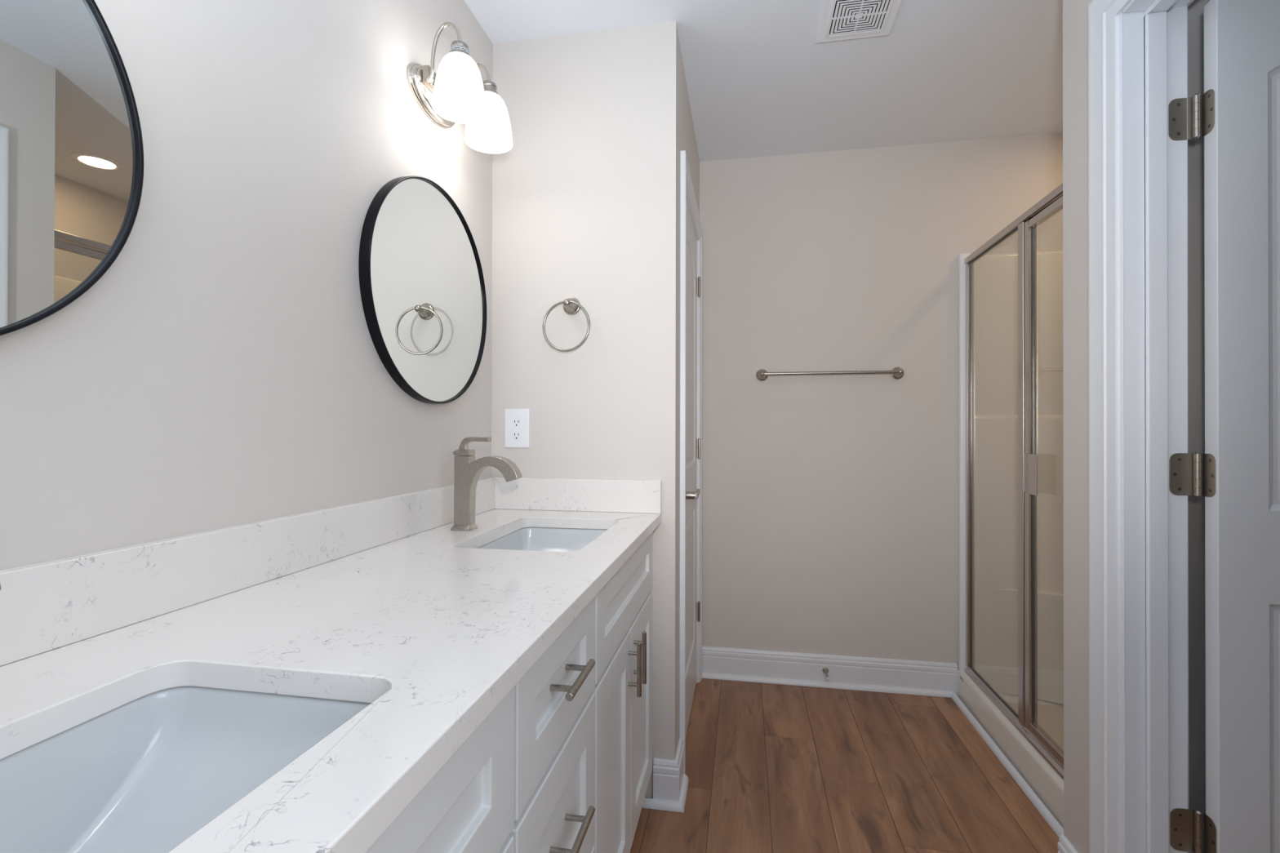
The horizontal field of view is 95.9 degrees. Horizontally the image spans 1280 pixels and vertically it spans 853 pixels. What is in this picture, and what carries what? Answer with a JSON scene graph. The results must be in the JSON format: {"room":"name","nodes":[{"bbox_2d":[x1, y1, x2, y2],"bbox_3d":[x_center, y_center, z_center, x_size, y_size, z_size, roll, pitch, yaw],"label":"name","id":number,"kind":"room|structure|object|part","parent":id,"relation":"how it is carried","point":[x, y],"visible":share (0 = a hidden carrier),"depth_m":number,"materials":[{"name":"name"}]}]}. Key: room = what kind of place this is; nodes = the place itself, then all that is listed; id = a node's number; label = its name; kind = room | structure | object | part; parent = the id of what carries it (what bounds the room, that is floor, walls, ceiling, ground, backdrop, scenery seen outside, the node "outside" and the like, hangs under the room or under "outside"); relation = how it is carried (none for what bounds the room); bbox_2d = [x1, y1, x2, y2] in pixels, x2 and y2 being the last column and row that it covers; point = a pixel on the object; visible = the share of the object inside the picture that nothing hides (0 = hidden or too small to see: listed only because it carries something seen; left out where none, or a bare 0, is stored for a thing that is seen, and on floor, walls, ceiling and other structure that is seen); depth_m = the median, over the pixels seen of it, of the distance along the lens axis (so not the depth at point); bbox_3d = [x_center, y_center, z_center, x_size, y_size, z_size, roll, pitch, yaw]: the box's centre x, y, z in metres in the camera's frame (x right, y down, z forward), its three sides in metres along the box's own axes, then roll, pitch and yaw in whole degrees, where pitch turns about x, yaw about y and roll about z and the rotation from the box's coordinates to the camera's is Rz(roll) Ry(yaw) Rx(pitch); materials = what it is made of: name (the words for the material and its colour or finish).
{"room":"bathroom","nodes":[
{"label":"bathroom","id":0,"kind":"room"},
{"bbox_2d":[0,0,493,570],"bbox_3d":[-0.817,-0.052,0.429,0.120,2.440,3.020,0,0,10],"label":"wall","id":1,"kind":"structure","parent":0,"point":[225,369],"depth_m":0.96,"materials":[{"name":"white paint"}]},
{"bbox_2d":[0,0,143,336],"bbox_3d":[-0.730,-0.353,0.495,0.026,0.578,0.578,0,0,10],"label":"wall mirror","id":2,"kind":"object","parent":1,"relation":"attached to","point":[72,148],"visible":1,"depth_m":0.69,"materials":[{"name":"black mirror"}]},
{"bbox_2d":[0,477,494,666],"bbox_3d":[-0.642,0.213,1.000,0.020,0.102,1.830,0,0,10],"label":"backsplash","id":3,"kind":"structure","parent":1,"relation":"attached to","point":[45,606],"depth_m":0.84,"materials":[{"name":"white stone"}]},
{"bbox_2d":[358,175,486,404],"bbox_3d":[-0.543,-0.349,1.528,0.026,0.578,0.578,0,0,10],"label":"wall mirror","id":4,"kind":"object","parent":1,"relation":"attached to","point":[422,284],"visible":1,"depth_m":1.46,"materials":[{"name":"black mirror"}]},
{"bbox_2d":[406,22,512,153],"bbox_3d":[-0.461,-0.894,1.516,0.190,0.222,0.295,0,0,10],"label":"vanity light","id":5,"kind":"object","parent":1,"relation":"attached to","point":[457,92],"visible":1,"depth_m":1.47,"materials":[{"name":"white glass"}]},
{"bbox_3d":[-0.487,-0.935,1.437,0.094,0.140,0.010,0,0,10],"label":"arm","id":6,"kind":"part","parent":5,"relation":"part of","materials":[{"name":"silver metal"}]},
{"bbox_3d":[-0.446,-0.848,1.429,0.130,0.128,0.130,0,0,10],"label":"lamp shade","id":7,"kind":"part","parent":5,"relation":"part of","materials":[{"name":"white glass"}]},
{"bbox_3d":[-0.458,-0.934,1.599,0.094,0.140,0.010,0,0,10],"label":"arm","id":8,"kind":"part","parent":5,"relation":"part of","materials":[{"name":"silver metal"}]},
{"bbox_3d":[-0.417,-0.847,1.591,0.130,0.128,0.130,0,0,10],"label":"lamp shade","id":9,"kind":"part","parent":5,"relation":"part of","materials":[{"name":"white glass"}]},
{"bbox_2d":[491,21,679,799],"bbox_3d":[-0.238,-0.045,1.919,0.729,2.440,0.120,0,0,10],"label":"wall","id":10,"kind":"structure","parent":0,"point":[586,193],"depth_m":1.85,"materials":[{"name":"white paint"}]},
{"bbox_2d":[504,408,529,447],"bbox_3d":[-0.402,0.006,1.884,0.085,0.126,0.008,0,0,10],"label":"outlet","id":11,"kind":"object","parent":10,"relation":"attached to","point":[517,421],"visible":1,"depth_m":1.88,"materials":[{"name":"white plastic"}]},
{"bbox_2d":[511,417,521,439],"bbox_3d":[-0.402,0.006,1.882,0.033,0.068,0.005,0,0,10],"label":"receptacle","id":12,"kind":"object","parent":11,"relation":"attached to","point":[516,422],"depth_m":1.88,"materials":[{"name":"white plastic"}]},
{"bbox_2d":[542,297,590,351],"bbox_3d":[-0.228,-0.325,1.827,0.160,0.181,0.061,0,0,10],"label":"towel ring","id":13,"kind":"object","parent":10,"relation":"attached to","point":[571,305],"visible":1,"depth_m":1.82,"materials":[{"name":"silver metal"}]},
{"bbox_3d":[-0.228,-0.387,1.809,0.025,0.025,0.025,0,0,10],"label":"knob","id":14,"kind":"part","parent":13,"relation":"part of","materials":[{"name":"silver metal"}]},
{"bbox_2d":[641,774,688,813],"bbox_3d":[0.079,1.165,1.847,0.140,0.022,0.162,0,0,10],"label":"trim","id":15,"kind":"structure","parent":10,"relation":"attached to","point":[648,803],"depth_m":1.77,"materials":[{"name":"white paint"}]},
{"bbox_2d":[679,46,699,737],"bbox_3d":[0.147,-0.042,2.338,0.120,2.440,0.841,0,0,10],"label":"wall","id":16,"kind":"structure","parent":0,"point":[687,136],"depth_m":2.11,"materials":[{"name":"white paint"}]},
{"bbox_2d":[653,737,684,801],"bbox_3d":[0.093,1.106,1.853,0.080,0.140,0.146,0,0,10],"label":"baseboard","id":17,"kind":"structure","parent":16,"relation":"attached to","point":[668,775],"depth_m":1.78,"materials":[{"name":"white paint"}]},
{"bbox_2d":[680,150,702,774],"bbox_3d":[0.156,0.129,2.333,0.136,2.098,0.809,0,0,10],"label":"door frame","id":18,"kind":"structure","parent":16,"relation":"attached to","point":[686,184],"depth_m":1.93,"materials":[{"name":"white paint"}]},
{"bbox_2d":[685,196,700,735],"bbox_3d":[0.212,0.155,2.328,0.089,2.022,0.684,0,0,10],"label":"door","id":19,"kind":"structure","parent":16,"relation":"in","point":[692,493],"depth_m":2.38,"materials":[{"name":"white paint"}]},
{"bbox_3d":[0.175,0.245,2.049,0.046,0.066,0.066,0,0,10],"label":"handle","id":20,"kind":"part","parent":19,"relation":"part of","materials":[{"name":"silver metal"}]},
{"bbox_3d":[0.207,0.244,2.092,0.014,0.024,0.121,0,0,10],"label":"lever","id":21,"kind":"part","parent":19,"relation":"part of","materials":[{"name":"silver metal"}]},
{"bbox_2d":[464,0,1062,161],"bbox_3d":[0.955,-1.318,0.664,3.520,0.100,4.101,0,0,10],"label":"ceiling","id":22,"kind":"structure","parent":0,"point":[759,82],"depth_m":2.02,"materials":[{"name":"white paint"}]},
{"bbox_2d":[815,0,902,43],"bbox_3d":[0.666,-1.255,1.755,0.229,0.018,0.229,0,0,10],"label":"exhaust fan","id":23,"kind":"object","parent":22,"relation":"attached to","point":[844,20],"visible":1,"depth_m":1.77,"materials":[{"name":"white plastic"}]},
{"bbox_2d":[830,0,888,35],"bbox_3d":[0.666,-1.250,1.755,0.158,0.004,0.158,0,0,10],"label":"grille","id":24,"kind":"object","parent":23,"relation":"attached to","point":[847,17],"depth_m":1.76,"materials":[{"name":"white plastic"}]},
{"bbox_2d":[630,678,1059,852],"bbox_3d":[0.837,1.187,0.673,3.850,0.030,4.101,0,0,10],"label":"floor","id":25,"kind":"structure","parent":0,"point":[770,768],"depth_m":1.92,"materials":[{"name":"brown wood"}]},
{"bbox_2d":[365,687,514,852],"bbox_3d":[-0.465,0.730,0.418,0.572,0.876,0.694,0,0,10],"label":"vanity cabinet","id":26,"kind":"object","parent":25,"relation":"on","point":[468,806],"visible":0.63,"depth_m":0.60,"materials":[{"name":"white paint"}]},
{"bbox_3d":[-0.195,0.778,0.544,0.019,0.550,0.342,0,0,10],"label":"cabinet door","id":27,"kind":"part","parent":26,"relation":"part of","materials":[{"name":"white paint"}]},
{"bbox_2d":[509,596,595,852],"bbox_3d":[-0.368,0.733,0.953,0.572,0.876,0.393,0,0,10],"label":"base cabinet","id":28,"kind":"object","parent":25,"relation":"on","point":[554,701],"visible":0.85,"depth_m":0.88,"materials":[{"name":"white paint"}]},
{"bbox_3d":[-0.128,0.645,0.910,0.019,0.280,0.385,0,0,10],"label":"drawer","id":29,"kind":"part","parent":28,"relation":"part of","materials":[{"name":"white paint"}]},
{"bbox_3d":[-0.107,0.641,0.906,0.042,0.012,0.130,0,0,10],"label":"handle","id":30,"kind":"part","parent":28,"relation":"part of","materials":[{"name":"silver metal"}]},
{"bbox_3d":[-0.107,0.395,0.907,0.042,0.012,0.130,0,0,10],"label":"handle","id":31,"kind":"part","parent":28,"relation":"part of","materials":[{"name":"silver metal"}]},
{"bbox_3d":[-0.129,0.925,0.908,0.019,0.260,0.385,0,0,10],"label":"drawer","id":32,"kind":"part","parent":28,"relation":"part of","materials":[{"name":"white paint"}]},
{"bbox_2d":[592,532,653,852],"bbox_3d":[-0.271,0.735,1.488,0.572,0.876,0.694,0,0,10],"label":"vanity cabinet","id":33,"kind":"object","parent":25,"relation":"on","point":[623,689],"visible":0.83,"depth_m":1.37,"materials":[{"name":"white paint"}]},
{"bbox_2d":[0,477,661,852],"bbox_3d":[-0.373,0.229,0.952,0.566,0.132,1.830,0,0,10],"label":"countertop","id":34,"kind":"structure","parent":33,"relation":"on","point":[395,610],"depth_m":0.71,"materials":[{"name":"white stone"}]},
{"bbox_2d":[0,686,370,852],"bbox_3d":[-0.429,0.363,0.410,0.329,0.140,0.483,0,0,10],"label":"sink","id":35,"kind":"object","parent":34,"relation":"in","point":[145,774],"visible":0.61,"depth_m":0.59,"materials":[{"name":"white ceramic"}]},
{"bbox_2d":[450,436,522,531],"bbox_3d":[-0.394,0.147,1.489,0.179,0.240,0.048,0,0,10],"label":"faucet","id":36,"kind":"object","parent":34,"relation":"on","point":[467,470],"visible":1,"depth_m":1.48,"materials":[{"name":"silver metal"}]},
{"bbox_3d":[-0.427,0.044,1.496,0.084,0.034,0.019,0,0,10],"label":"lever","id":37,"kind":"part","parent":36,"relation":"part of","materials":[{"name":"silver metal"}]},
{"bbox_2d":[476,527,607,551],"bbox_3d":[-0.238,0.368,1.466,0.329,0.140,0.483,0,0,10],"label":"sink","id":38,"kind":"object","parent":34,"relation":"in","point":[531,539],"visible":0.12,"depth_m":1.68,"materials":[{"name":"white ceramic"}]},
{"bbox_3d":[-0.062,0.781,1.275,0.019,0.550,0.342,0,0,10],"label":"cabinet door","id":39,"kind":"part","parent":33,"relation":"part of","materials":[{"name":"white paint"}]},
{"bbox_3d":[-0.031,0.401,1.446,0.019,0.192,0.686,0,0,10],"label":"false drawer","id":40,"kind":"part","parent":33,"relation":"part of","materials":[{"name":"white paint"}]},
{"bbox_3d":[-0.012,0.591,1.405,0.033,0.130,0.012,0,0,10],"label":"handle","id":41,"kind":"part","parent":33,"relation":"part of","materials":[{"name":"silver metal"}]},
{"bbox_3d":[0.001,0.591,1.476,0.033,0.130,0.012,0,0,10],"label":"handle","id":42,"kind":"part","parent":33,"relation":"part of","materials":[{"name":"silver metal"}]},
{"bbox_3d":[-0.001,0.783,1.614,0.019,0.550,0.342,0,0,10],"label":"cabinet door","id":43,"kind":"part","parent":33,"relation":"part of","materials":[{"name":"white paint"}]},
{"bbox_2d":[957,250,1063,828],"bbox_3d":[1.725,0.213,1.915,0.882,1.932,1.107,0,0,10],"label":"shower stall","id":44,"kind":"object","parent":25,"relation":"on","point":[995,275],"visible":0.27,"depth_m":2.46,"materials":[{"name":"white plastic"}]},
{"bbox_2d":[964,182,1063,779],"bbox_3d":[1.330,0.160,1.988,0.040,1.788,1.040,0,0,10],"label":"shower door frame","id":45,"kind":"structure","parent":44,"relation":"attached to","point":[1018,224],"depth_m":2.08,"materials":[{"name":"silver metal"}]},
{"bbox_3d":[1.331,0.162,1.996,0.030,1.737,0.038,0,0,10],"label":"post","id":46,"kind":"part","parent":45,"relation":"part of","materials":[{"name":"silver metal"}]},
{"bbox_2d":[1023,193,1063,766],"bbox_3d":[1.275,0.161,1.739,0.044,1.725,0.482,0,0,10],"label":"shower door","id":47,"kind":"structure","parent":45,"relation":"attached to","point":[1030,456],"depth_m":1.94,"materials":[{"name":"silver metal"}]},
{"bbox_3d":[1.291,0.157,1.915,0.014,0.133,0.127,0,0,20],"label":"handle","id":48,"kind":"part","parent":47,"relation":"part of","materials":[{"name":"silver metal"}]},
{"bbox_3d":[1.752,0.199,1.910,0.828,1.900,1.107,0,0,10],"label":"wall panel","id":49,"kind":"part","parent":44,"relation":"part of","materials":[{"name":"white plastic"}]},
{"bbox_3d":[1.826,0.914,2.207,0.730,0.452,0.430,0,0,10],"label":"corner seat","id":50,"kind":"part","parent":44,"relation":"part of","materials":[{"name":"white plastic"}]},
{"bbox_2d":[699,132,1062,669],"bbox_3d":[1.282,-0.039,2.621,2.251,2.440,0.120,0,0,10],"label":"wall","id":51,"kind":"structure","parent":0,"point":[830,502],"depth_m":2.63,"materials":[{"name":"white paint"}]},
{"bbox_2d":[822,667,829,681],"bbox_3d":[0.834,1.107,2.576,0.027,0.027,0.092,0,0,10],"label":"door stop","id":52,"kind":"object","parent":51,"relation":"attached to","point":[825,670],"visible":1,"depth_m":2.60,"materials":[{"name":"silver metal"}]},
{"bbox_3d":[0.835,1.107,2.583,0.027,0.027,0.077,0,0,10],"label":"rod","id":53,"kind":"part","parent":52,"relation":"part of","materials":[{"name":"silver metal"}]},
{"bbox_2d":[702,646,957,695],"bbox_3d":[0.841,1.110,2.627,1.113,0.140,0.014,0,0,10],"label":"baseboard","id":54,"kind":"structure","parent":51,"relation":"attached to","point":[937,676],"depth_m":2.62,"materials":[{"name":"white paint"}]},
{"bbox_2d":[755,367,903,381],"bbox_3d":[0.854,-0.239,2.603,0.648,0.055,0.071,0,0,10],"label":"towel bar","id":55,"kind":"object","parent":51,"relation":"attached to","point":[897,373],"visible":1,"depth_m":2.58,"materials":[{"name":"silver metal"}]},
{"bbox_3d":[0.558,-0.240,2.633,0.025,0.025,0.025,0,0,10],"label":"knob","id":56,"kind":"part","parent":55,"relation":"part of","materials":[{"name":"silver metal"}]},
{"bbox_3d":[1.142,-0.239,2.527,0.025,0.025,0.025,0,0,10],"label":"knob","id":57,"kind":"part","parent":55,"relation":"part of","materials":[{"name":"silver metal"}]},
{"bbox_2d":[702,672,1063,837],"bbox_3d":[0.733,1.167,2.072,1.098,0.022,1.117,0,0,10],"label":"trim","id":58,"kind":"structure","parent":51,"relation":"attached to","point":[1037,803],"depth_m":2.52,"materials":[{"name":"white paint"}]},
{"bbox_2d":[1062,0,1210,852],"bbox_3d":[1.314,-0.051,-0.033,1.002,2.440,2.870,0,0,10],"label":"wall","id":59,"kind":"structure","parent":0,"point":[1075,12],"depth_m":1.38,"materials":[{"name":"white paint"}]},
{"bbox_2d":[1057,835,1077,852],"bbox_3d":[1.056,1.105,1.399,0.014,0.140,0.133,0,0,10],"label":"baseboard","id":60,"kind":"structure","parent":59,"relation":"attached to","point":[1064,846],"depth_m":1.44,"materials":[{"name":"white paint"}]},
{"bbox_2d":[1088,0,1194,852],"bbox_3d":[1.023,0.097,0.835,0.155,2.152,0.987,0,0,10],"label":"door frame","id":61,"kind":"structure","parent":59,"relation":"attached to","point":[1153,33],"depth_m":1.23,"materials":[{"name":"white paint"}]},
{"bbox_2d":[1168,0,1279,852],"bbox_3d":[1.518,0.143,1.126,0.818,2.040,0.045,0,0,10],"label":"door","id":62,"kind":"structure","parent":59,"relation":"in","point":[1241,97],"depth_m":1.16,"materials":[{"name":"white paint"}]}
]}

